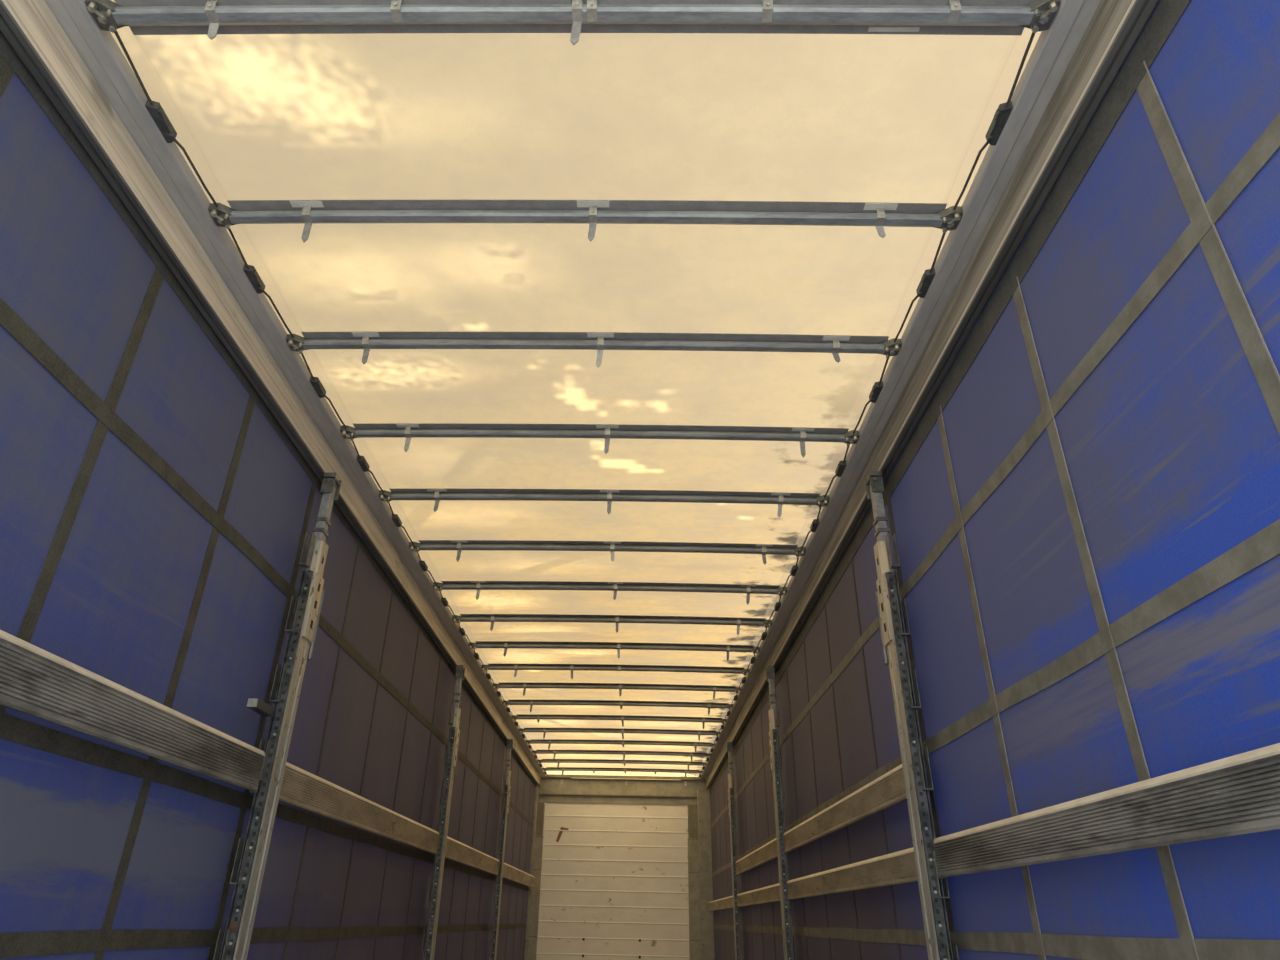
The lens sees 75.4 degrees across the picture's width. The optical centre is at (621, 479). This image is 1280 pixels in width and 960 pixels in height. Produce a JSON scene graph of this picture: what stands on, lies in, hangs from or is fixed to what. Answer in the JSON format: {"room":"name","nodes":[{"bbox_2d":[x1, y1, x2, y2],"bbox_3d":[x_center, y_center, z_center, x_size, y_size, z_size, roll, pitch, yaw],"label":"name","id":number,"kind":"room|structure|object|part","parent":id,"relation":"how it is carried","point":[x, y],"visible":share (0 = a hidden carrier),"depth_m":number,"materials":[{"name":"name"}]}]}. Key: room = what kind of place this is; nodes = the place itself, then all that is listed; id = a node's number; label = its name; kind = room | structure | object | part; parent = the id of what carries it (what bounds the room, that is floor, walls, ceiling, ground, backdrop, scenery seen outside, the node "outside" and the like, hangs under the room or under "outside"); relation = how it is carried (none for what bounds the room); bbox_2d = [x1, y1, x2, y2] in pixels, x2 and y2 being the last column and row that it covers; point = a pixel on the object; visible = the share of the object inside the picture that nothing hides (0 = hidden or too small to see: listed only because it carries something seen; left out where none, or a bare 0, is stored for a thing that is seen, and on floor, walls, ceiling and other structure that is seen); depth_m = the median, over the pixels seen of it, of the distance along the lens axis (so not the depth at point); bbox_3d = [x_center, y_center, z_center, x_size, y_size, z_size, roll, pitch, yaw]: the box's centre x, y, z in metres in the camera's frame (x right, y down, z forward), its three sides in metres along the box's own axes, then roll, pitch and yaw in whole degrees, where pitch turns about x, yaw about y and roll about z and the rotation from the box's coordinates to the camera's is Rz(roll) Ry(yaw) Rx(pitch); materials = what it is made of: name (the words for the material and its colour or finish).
{"room":"cargo space","nodes":[
{"label":"cargo space","id":0,"kind":"room"},
{"bbox_2d":[110,0,1041,776],"bbox_3d":[-0.063,1.468,7.107,2.475,0.022,13.820,1,-28,1],"label":"ceiling","id":1,"kind":"structure","parent":0,"point":[884,118],"depth_m":2.96,"materials":[{"name":"beige fabric"}]},
{"bbox_2d":[84,0,1060,45],"bbox_3d":[-0.134,-1.150,2.078,2.423,0.112,0.133,1,-28,1],"label":"bow","id":2,"kind":"object","parent":1,"relation":"attached to","point":[212,18],"visible":1,"depth_m":2.09,"materials":[{"name":"metal"}]},
{"bbox_2d":[208,200,962,241],"bbox_3d":[-0.126,-0.828,2.674,2.423,0.120,0.086,1,-28,1],"label":"bow","id":3,"kind":"object","parent":1,"relation":"attached to","point":[307,212],"visible":1,"depth_m":2.68,"materials":[{"name":"metal"}]},
{"bbox_2d":[286,331,901,367],"bbox_3d":[-0.117,-0.510,3.271,2.423,0.118,0.086,1,-28,1],"label":"bow","id":4,"kind":"object","parent":1,"relation":"attached to","point":[600,341],"visible":1,"depth_m":3.27,"materials":[{"name":"metal"}]},
{"bbox_2d":[340,423,859,457],"bbox_3d":[-0.109,-0.185,3.873,2.423,0.126,0.086,1,-28,1],"label":"bow","id":5,"kind":"object","parent":1,"relation":"attached to","point":[363,430],"visible":1,"depth_m":3.88,"materials":[{"name":"metal"}]},
{"bbox_2d":[378,488,829,517],"bbox_3d":[-0.101,0.124,4.456,2.423,0.122,0.086,1,-28,1],"label":"bow","id":6,"kind":"object","parent":1,"relation":"attached to","point":[437,494],"visible":1,"depth_m":4.46,"materials":[{"name":"metal"}]},
{"bbox_2d":[409,540,805,563],"bbox_3d":[-0.093,0.445,5.061,2.423,0.118,0.086,1,-28,1],"label":"bow","id":7,"kind":"object","parent":1,"relation":"attached to","point":[522,545],"visible":1,"depth_m":5.07,"materials":[{"name":"metal"}]},
{"bbox_2d":[433,581,786,604],"bbox_3d":[-0.084,0.771,5.663,2.423,0.126,0.086,1,-28,1],"label":"bow","id":8,"kind":"object","parent":1,"relation":"attached to","point":[445,585],"visible":1,"depth_m":5.67,"materials":[{"name":"metal"}]},
{"bbox_2d":[452,614,771,634],"bbox_3d":[-0.076,1.095,6.274,2.423,0.123,0.086,1,-28,1],"label":"bow","id":9,"kind":"object","parent":1,"relation":"attached to","point":[492,618],"visible":1,"depth_m":6.28,"materials":[{"name":"metal"}]},
{"bbox_2d":[468,641,759,660],"bbox_3d":[-0.067,1.422,6.883,2.423,0.125,0.086,1,-28,1],"label":"bow","id":10,"kind":"object","parent":1,"relation":"attached to","point":[479,644],"visible":1,"depth_m":6.89,"materials":[{"name":"metal"}]},
{"bbox_2d":[481,664,749,678],"bbox_3d":[-0.059,1.737,7.478,2.423,0.121,0.086,1,-28,1],"label":"bow","id":11,"kind":"object","parent":1,"relation":"attached to","point":[591,667],"visible":1,"depth_m":7.48,"materials":[{"name":"metal"}]},
{"bbox_2d":[493,682,740,698],"bbox_3d":[-0.051,2.053,8.066,2.423,0.125,0.086,1,-28,1],"label":"bow","id":12,"kind":"object","parent":1,"relation":"attached to","point":[620,686],"visible":1,"depth_m":8.07,"materials":[{"name":"metal"}]},
{"bbox_2d":[503,700,732,714],"bbox_3d":[-0.042,2.386,8.689,2.423,0.125,0.086,1,-28,1],"label":"bow","id":13,"kind":"object","parent":1,"relation":"attached to","point":[531,703],"visible":1,"depth_m":8.70,"materials":[{"name":"metal"}]},
{"bbox_2d":[511,714,726,728],"bbox_3d":[-0.033,2.717,9.314,2.423,0.122,0.086,1,-28,1],"label":"bow","id":14,"kind":"object","parent":1,"relation":"attached to","point":[538,717],"visible":0.99,"depth_m":9.32,"materials":[{"name":"metal"}]},
{"bbox_2d":[519,728,720,740],"bbox_3d":[-0.025,3.056,9.944,2.423,0.126,0.086,1,-28,1],"label":"bow","id":15,"kind":"object","parent":1,"relation":"attached to","point":[578,730],"visible":1,"depth_m":9.95,"materials":[{"name":"metal"}]},
{"bbox_2d":[526,739,714,751],"bbox_3d":[-0.016,3.395,10.582,2.423,0.123,0.086,1,-28,1],"label":"bow","id":16,"kind":"object","parent":1,"relation":"attached to","point":[531,741],"visible":0.99,"depth_m":10.59,"materials":[{"name":"metal"}]},
{"bbox_2d":[532,750,710,761],"bbox_3d":[-0.007,3.735,11.221,2.423,0.121,0.086,1,-28,1],"label":"bow","id":17,"kind":"object","parent":1,"relation":"attached to","point":[621,752],"visible":1,"depth_m":11.22,"materials":[{"name":"metal"}]},
{"bbox_2d":[537,759,706,769],"bbox_3d":[0.002,4.076,11.858,2.423,0.123,0.086,1,-28,1],"label":"bow","id":18,"kind":"object","parent":1,"relation":"attached to","point":[558,761],"visible":0.99,"depth_m":11.87,"materials":[{"name":"metal"}]},
{"bbox_2d":[542,767,702,777],"bbox_3d":[0.011,4.411,12.488,2.423,0.121,0.086,1,-28,1],"label":"bow","id":19,"kind":"object","parent":1,"relation":"attached to","point":[562,769],"visible":0.99,"depth_m":12.49,"materials":[{"name":"metal"}]},
{"bbox_2d":[536,802,689,959],"bbox_3d":[-0.107,6.102,12.410,2.230,2.350,0.062,1,-28,1],"label":"wall","id":20,"kind":"structure","parent":0,"point":[614,877],"depth_m":12.42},
{"bbox_2d":[538,795,696,804],"bbox_3d":[0.011,5.021,12.986,2.650,0.107,0.080,1,-28,1],"label":"trim","id":21,"kind":"structure","parent":20,"relation":"attached to","point":[542,798],"depth_m":12.95,"materials":[{"name":"grey paint"}]},
{"bbox_2d":[538,793,696,797],"bbox_3d":[0.012,4.942,12.969,2.650,0.017,0.065,1,-28,1],"label":"trim","id":22,"kind":"structure","parent":20,"relation":"attached to","point":[538,793],"depth_m":12.95,"materials":[{"name":"paint"}]},
{"bbox_2d":[539,777,705,795],"bbox_3d":[0.016,4.842,13.099,2.650,0.285,0.170,1,-28,1],"label":"trim","id":23,"kind":"structure","parent":20,"relation":"attached to","point":[570,785],"depth_m":13.01,"materials":[{"name":"grey paint"}]},
{"bbox_2d":[547,774,698,793],"bbox_3d":[0.017,4.774,12.996,2.395,0.250,0.075,1,-28,1],"label":"bow","id":24,"kind":"object","parent":20,"relation":"attached to","point":[550,782],"visible":0.87,"depth_m":13.01,"materials":[{"name":"paint"}]},
{"bbox_3d":[-0.118,3.939,5.806,2.770,0.050,13.850,1,-28,1],"label":"floor","id":25,"kind":"structure","parent":0,"visible":0},
{"bbox_2d":[213,472,341,959],"bbox_3d":[-1.403,1.076,3.269,0.078,2.565,0.354,0,-28,3],"label":"post","id":26,"kind":"object","parent":25,"relation":"on","point":[233,942],"visible":0.98,"depth_m":3.34,"materials":[{"name":"metal"}]},
{"bbox_2d":[0,630,265,791],"bbox_3d":[-1.435,0.355,1.762,0.029,0.152,3.316,1,-28,1],"label":"board","id":27,"kind":"object","parent":26,"relation":"attached to","point":[37,682],"visible":1,"depth_m":2.31,"materials":[{"name":"metal"}]},
{"bbox_3d":[-1.368,0.490,3.684,0.040,0.450,0.108,1,-28,1],"label":"lever","id":28,"kind":"part","parent":26,"relation":"part of","materials":[{"name":"metal"}]},
{"bbox_2d":[279,762,439,853],"bbox_3d":[-1.393,1.961,4.771,0.029,0.152,3.134,1,-28,1],"label":"board","id":29,"kind":"object","parent":26,"relation":"attached to","point":[301,788],"visible":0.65,"depth_m":4.22,"materials":[{"name":"wood"}]},
{"bbox_2d":[422,665,464,959],"bbox_3d":[-1.352,2.678,6.270,0.071,2.565,0.190,1,-28,1],"label":"post","id":30,"kind":"object","parent":25,"relation":"on","point":[452,751],"visible":1,"depth_m":6.29,"materials":[{"name":"metal"}]},
{"bbox_3d":[-1.327,2.054,6.613,0.040,0.450,0.108,1,-28,1],"label":"lever","id":31,"kind":"part","parent":30,"relation":"part of","materials":[{"name":"metal"}]},
{"bbox_2d":[445,836,498,874],"bbox_3d":[-1.353,3.479,7.616,0.029,0.152,2.944,1,-28,1],"label":"board","id":32,"kind":"object","parent":30,"relation":"attached to","point":[457,851],"visible":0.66,"depth_m":7.36,"materials":[{"name":"wood"}]},
{"bbox_2d":[489,739,512,959],"bbox_3d":[-1.314,4.152,9.031,0.071,2.565,0.190,1,-28,1],"label":"post","id":33,"kind":"object","parent":25,"relation":"on","point":[505,805],"visible":0.96,"depth_m":9.04,"materials":[{"name":"metal"}]},
{"bbox_3d":[-1.289,3.527,9.374,0.040,0.450,0.108,1,-28,1],"label":"lever","id":34,"kind":"part","parent":33,"relation":"part of","materials":[{"name":"metal"}]},
{"bbox_2d":[503,863,534,887],"bbox_3d":[-1.312,5.085,10.625,0.029,0.152,3.506,1,-28,1],"label":"board","id":35,"kind":"object","parent":33,"relation":"attached to","point":[510,872],"visible":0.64,"depth_m":10.41,"materials":[{"name":"wood"}]},
{"bbox_2d":[524,786,544,959],"bbox_3d":[-1.299,5.943,12.388,0.193,2.565,0.260,1,-28,1],"label":"column","id":36,"kind":"structure","parent":25,"relation":"on","point":[532,920],"depth_m":12.32,"materials":[{"name":"grey paint"}]},
{"bbox_2d":[0,0,546,786],"bbox_3d":[-1.350,1.517,7.048,0.225,0.214,13.730,1,-28,1],"label":"roof rail","id":37,"kind":"object","parent":36,"relation":"on","point":[79,65],"visible":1,"depth_m":2.79,"materials":[{"name":"grey metal"}]},
{"bbox_2d":[0,704,254,959],"bbox_3d":[-1.506,1.160,2.540,0.014,0.585,1.527,1,-28,1],"label":"curtain","id":38,"kind":"object","parent":37,"relation":"hanging from","point":[109,851],"depth_m":2.43,"materials":[{"name":"blue fabric"}]},
{"bbox_2d":[0,30,322,748],"bbox_3d":[-1.490,0.033,2.723,0.014,1.260,2.352,1,-28,1],"label":"curtain","id":39,"kind":"object","parent":37,"relation":"hanging from","point":[160,492],"depth_m":2.49,"materials":[{"name":"blue fabric"}]},
{"bbox_2d":[114,30,547,774],"bbox_3d":[-1.243,1.740,7.583,0.025,0.016,12.374,1,-28,1],"label":"cord","id":40,"kind":"object","parent":37,"relation":"attached to","point":[115,32],"visible":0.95,"depth_m":2.88,"materials":[{"name":"black rubber"}]},
{"bbox_2d":[247,800,434,959],"bbox_3d":[-1.475,2.449,4.825,0.014,0.706,3.211,1,-28,1],"label":"curtain","id":41,"kind":"object","parent":37,"relation":"hanging from","point":[332,889],"depth_m":4.31,"materials":[{"name":"fabric"}]},
{"bbox_2d":[286,501,455,830],"bbox_3d":[-1.453,1.435,5.349,0.014,1.260,3.310,1,-28,1],"label":"curtain","id":42,"kind":"object","parent":37,"relation":"hanging from","point":[376,696],"depth_m":4.85,"materials":[{"name":"fabric"}]},
{"bbox_3d":[-1.272,6.242,12.200,0.121,1.860,0.030,1,-28,1],"label":"plate","id":43,"kind":"part","parent":36,"relation":"part of","materials":[{"name":"grey paint"}]},
{"bbox_3d":[-1.276,6.070,12.388,0.103,2.340,0.140,1,-28,1],"label":"plate","id":44,"kind":"part","parent":36,"relation":"part of","materials":[{"name":"paint"}]},
{"bbox_2d":[688,789,714,959],"bbox_3d":[1.182,5.970,12.339,0.383,2.565,0.260,1,-28,1],"label":"column","id":45,"kind":"structure","parent":25,"relation":"on","point":[701,931],"depth_m":12.28,"materials":[{"name":"grey paint"}]},
{"bbox_3d":[1.081,6.096,12.341,0.143,2.340,0.140,1,-28,1],"label":"plate","id":46,"kind":"part","parent":45,"relation":"part of","materials":[{"name":"paint"}]},
{"bbox_3d":[1.066,6.268,12.153,0.161,1.860,0.030,1,-28,1],"label":"plate","id":47,"kind":"part","parent":45,"relation":"part of","materials":[{"name":"grey paint"}]},
{"bbox_3d":[1.264,5.974,12.344,0.220,2.565,0.245,1,-28,1],"label":"post","id":48,"kind":"part","parent":45,"relation":"part of","materials":[{"name":"grey paint"}]},
{"bbox_2d":[699,0,1158,788],"bbox_3d":[1.219,1.545,6.997,0.225,0.214,13.730,1,-28,1],"label":"roof rail","id":49,"kind":"object","parent":45,"relation":"on","point":[1072,65],"visible":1,"depth_m":2.72,"materials":[{"name":"grey metal"}]},
{"bbox_2d":[698,32,1034,777],"bbox_3d":[1.128,1.766,7.536,0.025,0.016,12.374,1,-28,1],"label":"cord","id":50,"kind":"object","parent":49,"relation":"attached to","point":[1032,34],"visible":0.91,"depth_m":2.82,"materials":[{"name":"black rubber"}]},
{"bbox_2d":[710,0,1279,959],"bbox_3d":[1.256,2.796,6.233,0.014,2.820,13.560,1,-28,1],"label":"curtain","id":51,"kind":"object","parent":49,"relation":"hanging from","point":[1083,512],"visible":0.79,"depth_m":2.12,"materials":[{"name":"blue fabric"}]},
{"bbox_2d":[727,742,741,959],"bbox_3d":[1.213,4.155,8.937,0.071,2.565,0.190,1,-28,1],"label":"post","id":52,"kind":"object","parent":25,"relation":"on","point":[730,795],"visible":0.95,"depth_m":8.97,"materials":[{"name":"metal"}]},
{"bbox_2d":[709,896,732,910],"bbox_3d":[1.249,5.340,10.425,0.029,0.122,3.556,1,-28,1],"label":"board","id":53,"kind":"object","parent":52,"relation":"attached to","point":[727,902],"visible":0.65,"depth_m":10.23,"materials":[{"name":"wood"}]},
{"bbox_3d":[1.215,3.531,9.280,0.040,0.450,0.108,1,-28,1],"label":"lever","id":54,"kind":"part","parent":52,"relation":"part of","materials":[{"name":"metal"}]},
{"bbox_2d":[766,666,795,959],"bbox_3d":[1.174,2.649,6.114,0.071,2.565,0.190,1,-28,1],"label":"post","id":55,"kind":"object","parent":25,"relation":"on","point":[775,751],"visible":0.98,"depth_m":6.16,"materials":[{"name":"metal"}]},
{"bbox_2d":[736,838,777,874],"bbox_3d":[1.212,3.434,7.508,0.029,0.134,3.014,1,-28,1],"label":"board","id":56,"kind":"object","parent":55,"relation":"attached to","point":[767,852],"visible":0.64,"depth_m":7.26,"materials":[{"name":"wood"}]},
{"bbox_2d":[737,883,779,906],"bbox_3d":[1.207,3.706,7.363,0.029,0.122,3.014,1,-28,1],"label":"board","id":57,"kind":"object","parent":55,"relation":"attached to","point":[771,893],"visible":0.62,"depth_m":7.10,"materials":[{"name":"wood"}]},
{"bbox_3d":[1.176,2.024,6.457,0.040,0.450,0.108,1,-28,1],"label":"lever","id":58,"kind":"part","parent":55,"relation":"part of","materials":[{"name":"metal"}]},
{"bbox_2d":[865,471,958,959],"bbox_3d":[1.133,1.109,3.229,0.071,2.565,0.190,1,-28,1],"label":"post","id":59,"kind":"object","parent":25,"relation":"on","point":[888,601],"visible":1,"depth_m":3.25,"materials":[{"name":"metal"}]},
{"bbox_2d":[783,764,906,852],"bbox_3d":[1.173,1.911,4.654,0.029,0.134,3.084,1,-28,1],"label":"board","id":60,"kind":"object","parent":59,"relation":"attached to","point":[887,790],"visible":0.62,"depth_m":4.14,"materials":[{"name":"wood"}]},
{"bbox_2d":[787,848,917,899],"bbox_3d":[1.167,2.183,4.510,0.029,0.122,3.084,1,-28,1],"label":"board","id":61,"kind":"object","parent":59,"relation":"attached to","point":[899,867],"visible":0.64,"depth_m":3.98,"materials":[{"name":"wood"}]},
{"bbox_3d":[1.135,0.485,3.573,0.040,0.450,0.108,1,-28,1],"label":"lever","id":62,"kind":"part","parent":59,"relation":"part of","materials":[{"name":"metal"}]},
{"bbox_2d":[933,743,1279,878],"bbox_3d":[1.126,0.600,1.556,0.029,0.132,3.246,1,-28,1],"label":"board","id":63,"kind":"object","parent":59,"relation":"attached to","point":[1239,794],"visible":1,"depth_m":1.79,"materials":[{"name":"metal"}]}
]}

